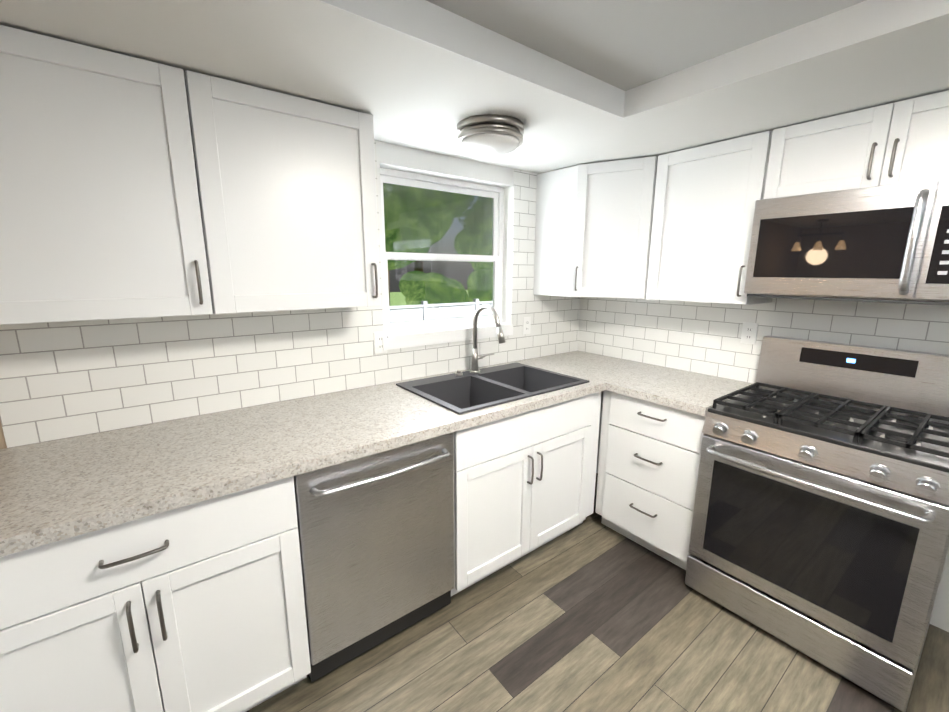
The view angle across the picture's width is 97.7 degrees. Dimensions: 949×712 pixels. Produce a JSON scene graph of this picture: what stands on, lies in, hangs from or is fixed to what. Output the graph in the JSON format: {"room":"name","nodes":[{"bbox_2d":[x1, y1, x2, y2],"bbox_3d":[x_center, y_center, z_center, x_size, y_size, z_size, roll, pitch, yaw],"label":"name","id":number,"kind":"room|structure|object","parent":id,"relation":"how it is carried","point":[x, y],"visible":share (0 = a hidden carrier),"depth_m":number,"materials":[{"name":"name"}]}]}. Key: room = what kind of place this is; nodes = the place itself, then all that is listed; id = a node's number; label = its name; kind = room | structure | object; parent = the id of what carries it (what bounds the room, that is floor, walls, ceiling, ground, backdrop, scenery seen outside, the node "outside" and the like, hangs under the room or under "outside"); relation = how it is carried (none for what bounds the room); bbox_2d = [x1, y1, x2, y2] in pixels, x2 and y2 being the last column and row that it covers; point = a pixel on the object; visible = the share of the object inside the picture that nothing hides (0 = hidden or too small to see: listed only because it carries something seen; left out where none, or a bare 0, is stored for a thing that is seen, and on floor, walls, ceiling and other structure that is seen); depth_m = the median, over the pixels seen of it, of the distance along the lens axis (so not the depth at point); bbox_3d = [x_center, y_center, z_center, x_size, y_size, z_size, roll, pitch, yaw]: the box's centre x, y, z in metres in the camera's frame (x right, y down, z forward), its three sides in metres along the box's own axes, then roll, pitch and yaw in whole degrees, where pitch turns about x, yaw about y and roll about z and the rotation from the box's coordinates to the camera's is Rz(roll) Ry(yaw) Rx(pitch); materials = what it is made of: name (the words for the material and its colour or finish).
{"room":"kitchen","nodes":[
{"label":"kitchen","id":0,"kind":"room"},
{"bbox_2d":[0,141,513,448],"bbox_3d":[-0.100,-0.229,2.524,9.290,2.450,0.120,-8,14,-37],"label":"wall","id":1,"kind":"structure","parent":0,"point":[403,158],"depth_m":2.28,"materials":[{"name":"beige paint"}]},
{"bbox_2d":[0,25,212,324],"bbox_3d":[-1.224,-0.498,1.275,0.617,0.756,0.364,-8,14,-37],"label":"upper cabinet","id":2,"kind":"object","parent":1,"relation":"attached to","point":[100,215],"visible":0.98,"depth_m":1.20,"materials":[{"name":"white wood"}]},
{"bbox_2d":[184,70,380,313],"bbox_3d":[-0.732,-0.571,1.645,0.617,0.756,0.364,-8,14,-37],"label":"upper cabinet","id":3,"kind":"object","parent":1,"relation":"attached to","point":[286,184],"visible":1,"depth_m":1.50,"materials":[{"name":"white wood"}]},
{"bbox_2d":[0,140,579,447],"bbox_3d":[-0.389,-0.455,2.169,2.980,1.202,0.007,-8,14,-37],"label":"wall tile","id":4,"kind":"structure","parent":1,"relation":"attached to","point":[60,380],"depth_m":1.74,"materials":[{"name":"white tile"}]},
{"bbox_2d":[373,331,386,353],"bbox_3d":[-0.489,-0.069,2.160,0.072,0.116,0.008,-8,14,-37],"label":"electrical outlet","id":5,"kind":"object","parent":4,"relation":"attached to","point":[379,337],"visible":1,"depth_m":2.15,"materials":[{"name":"white plastic"}]},
{"bbox_2d":[523,317,530,334],"bbox_3d":[0.352,-0.204,2.791,0.072,0.116,0.008,-8,14,-37],"label":"electrical outlet","id":6,"kind":"object","parent":4,"relation":"attached to","point":[526,325],"visible":1,"depth_m":2.79,"materials":[{"name":"white plastic"}]},
{"bbox_2d":[380,168,503,332],"bbox_3d":[-0.175,-0.585,2.445,0.880,0.860,0.033,-8,14,-37],"label":"window","id":7,"kind":"structure","parent":1,"relation":"in","point":[407,179],"depth_m":2.44,"materials":[{"name":"white plastic"}]},
{"bbox_2d":[382,322,512,349],"bbox_3d":[-0.144,-0.128,2.473,0.915,0.072,0.107,-8,14,-37],"label":"window sill","id":8,"kind":"structure","parent":1,"relation":"attached to","point":[403,339],"depth_m":2.38,"materials":[{"name":"white wood"}]},
{"bbox_2d":[0,0,948,173],"bbox_3d":[-0.027,-0.684,-0.551,5.600,0.333,4.600,-8,14,-37],"label":"ceiling","id":9,"kind":"structure","parent":0,"point":[569,83],"depth_m":1.28,"materials":[{"name":"white paint"}]},
{"bbox_2d":[457,114,523,155],"bbox_3d":[0.068,-0.936,1.801,0.290,0.109,0.290,-8,14,-37],"label":"ceiling light","id":10,"kind":"object","parent":9,"relation":"attached to","point":[490,135],"visible":1,"depth_m":1.71,"materials":[{"name":"silver metal"}]},
{"bbox_2d":[246,473,948,711],"bbox_3d":[1.332,1.380,0.940,9.290,0.060,4.840,-8,14,-37],"label":"floor","id":11,"kind":"structure","parent":0,"point":[591,613],"depth_m":1.66,"materials":[{"name":"brown wood"}]},
{"bbox_2d":[0,476,310,711],"bbox_3d":[-1.094,0.797,1.415,0.815,0.874,0.716,-8,14,-37],"label":"base cabinet","id":12,"kind":"object","parent":11,"relation":"on","point":[198,607],"visible":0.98,"depth_m":1.16,"materials":[{"name":"white wood"}]},
{"bbox_2d":[293,432,453,681],"bbox_3d":[-0.511,0.715,1.832,0.618,0.872,0.716,-8,14,-37],"label":"dishwasher","id":13,"kind":"object","parent":11,"relation":"on","point":[376,536],"visible":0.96,"depth_m":1.56,"materials":[{"name":"grey metal"}]},
{"bbox_2d":[451,391,601,595],"bbox_3d":[0.127,0.615,2.333,1.007,0.874,0.716,-8,14,-37],"label":"base cabinet","id":14,"kind":"object","parent":11,"relation":"on","point":[524,483],"visible":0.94,"depth_m":2.01,"materials":[{"name":"white wood"}]},
{"bbox_2d":[595,390,705,569],"bbox_3d":[1.103,0.616,2.348,0.646,0.874,0.563,-8,14,-37],"label":"base cabinet","id":15,"kind":"object","parent":11,"relation":"on","point":[649,459],"visible":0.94,"depth_m":2.14,"materials":[{"name":"white wood"}]},
{"bbox_2d":[685,336,948,711],"bbox_3d":[1.466,0.577,1.767,0.711,1.185,0.754,-8,14,-37],"label":"range","id":16,"kind":"object","parent":11,"relation":"on","point":[820,528],"visible":1,"depth_m":1.60,"materials":[{"name":"silver metal"}]},
{"bbox_3d":[-0.817,1.105,-0.099,0.654,0.874,2.090,-8,14,-37],"label":"base cabinet","id":17,"kind":"object","parent":11,"relation":"on","visible":0},
{"bbox_2d":[0,351,660,556],"bbox_3d":[-0.464,0.253,1.804,3.698,0.040,0.703,-8,14,-37],"label":"countertop","id":18,"kind":"structure","parent":17,"relation":"on","point":[56,490],"depth_m":1.39,"materials":[{"name":"stone"}]},
{"bbox_2d":[470,304,505,373],"bbox_3d":[0.108,-0.089,2.336,0.153,0.402,0.287,-8,14,-37],"label":"faucet","id":19,"kind":"object","parent":18,"relation":"on","point":[476,357],"visible":1,"depth_m":2.37,"materials":[{"name":"silver metal"}]},
{"bbox_2d":[396,363,588,414],"bbox_3d":[0.105,0.240,2.244,0.870,0.205,0.575,-8,14,-37],"label":"sink","id":20,"kind":"object","parent":18,"relation":"in","point":[466,391],"visible":0.44,"depth_m":2.29,"materials":[{"name":"grey"}]},
{"bbox_2d":[455,370,462,375],"bbox_3d":[-0.089,0.095,2.364,0.044,0.029,0.044,-8,14,-37],"label":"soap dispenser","id":21,"kind":"object","parent":20,"relation":"on","point":[458,373],"visible":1,"depth_m":2.35,"materials":[{"name":"silver metal"}]},
{"bbox_2d":[608,367,751,415],"bbox_3d":[1.129,0.172,2.233,0.638,0.040,0.497,-8,14,-37],"label":"countertop","id":22,"kind":"structure","parent":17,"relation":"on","point":[691,392],"depth_m":2.17,"materials":[{"name":"stone"}]},
{"bbox_2d":[596,391,948,631],"bbox_3d":[2.274,0.025,1.321,0.120,2.450,4.720,-8,14,-37],"label":"wall","id":23,"kind":"structure","parent":0,"point":[940,616],"depth_m":1.78,"materials":[{"name":"white paint"}]},
{"bbox_2d":[533,156,657,298],"bbox_3d":[0.799,-0.756,2.585,0.525,0.756,0.707,-8,14,-37],"label":"upper cabinet","id":24,"kind":"object","parent":23,"relation":"attached to","point":[593,227],"visible":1,"depth_m":2.41,"materials":[{"name":"white wood"}]},
{"bbox_2d":[646,131,772,304],"bbox_3d":[1.236,-0.667,2.156,0.364,0.756,0.513,-8,14,-37],"label":"upper cabinet","id":25,"kind":"object","parent":23,"relation":"attached to","point":[706,197],"visible":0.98,"depth_m":2.05,"materials":[{"name":"white wood"}]},
{"bbox_2d":[578,297,948,383],"bbox_3d":[1.395,-0.144,2.349,0.007,0.535,1.983,-8,14,-37],"label":"wall tiles","id":26,"kind":"structure","parent":23,"relation":"attached to","point":[704,338],"depth_m":2.31,"materials":[{"name":"white tile"}]},
{"bbox_2d":[740,322,757,344],"bbox_3d":[1.477,-0.122,2.231,0.008,0.116,0.072,-8,14,-37],"label":"electrical outlet","id":27,"kind":"object","parent":26,"relation":"attached to","point":[749,333],"visible":1,"depth_m":2.23,"materials":[{"name":"white plastic"}]},
{"bbox_2d":[764,90,948,198],"bbox_3d":[1.628,-0.791,1.612,0.364,0.292,0.756,-8,14,-37],"label":"upper cabinet","id":28,"kind":"object","parent":23,"relation":"attached to","point":[904,141],"visible":0.9,"depth_m":1.58,"materials":[{"name":"white wood"}]},
{"bbox_2d":[744,178,948,304],"bbox_3d":[1.584,-0.434,1.651,0.456,0.417,0.754,-8,14,-37],"label":"over-the-range microwave","id":29,"kind":"object","parent":28,"relation":"attached to","point":[886,244],"visible":1,"depth_m":1.56,"materials":[{"name":"silver metal"}]},
{"label":"outside","id":30,"kind":"structure","parent":0,"visible":0},
{"bbox_2d":[390,290,469,305],"bbox_3d":[2.166,-0.228,13.873,75.000,0.050,75.000,-8,14,-37],"label":"ground","id":31,"kind":"structure","parent":30,"point":[398,298],"depth_m":37.76,"materials":[{"name":"green plant"}]},
{"bbox_2d":[383,183,492,305],"bbox_3d":[-1.898,-7.633,22.800,26.248,10.879,15.864,-8,14,-37],"label":"trees","id":32,"kind":"object","parent":31,"relation":"on","point":[394,224],"depth_m":15.05,"materials":[{"name":"green plant"}]},
{"bbox_2d":[389,299,492,322],"bbox_3d":[4.814,-1.821,17.576,36.140,1.620,0.140,-8,14,-37],"label":"fence","id":33,"kind":"object","parent":31,"relation":"on","point":[433,313],"depth_m":12.92,"materials":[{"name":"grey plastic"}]}
]}

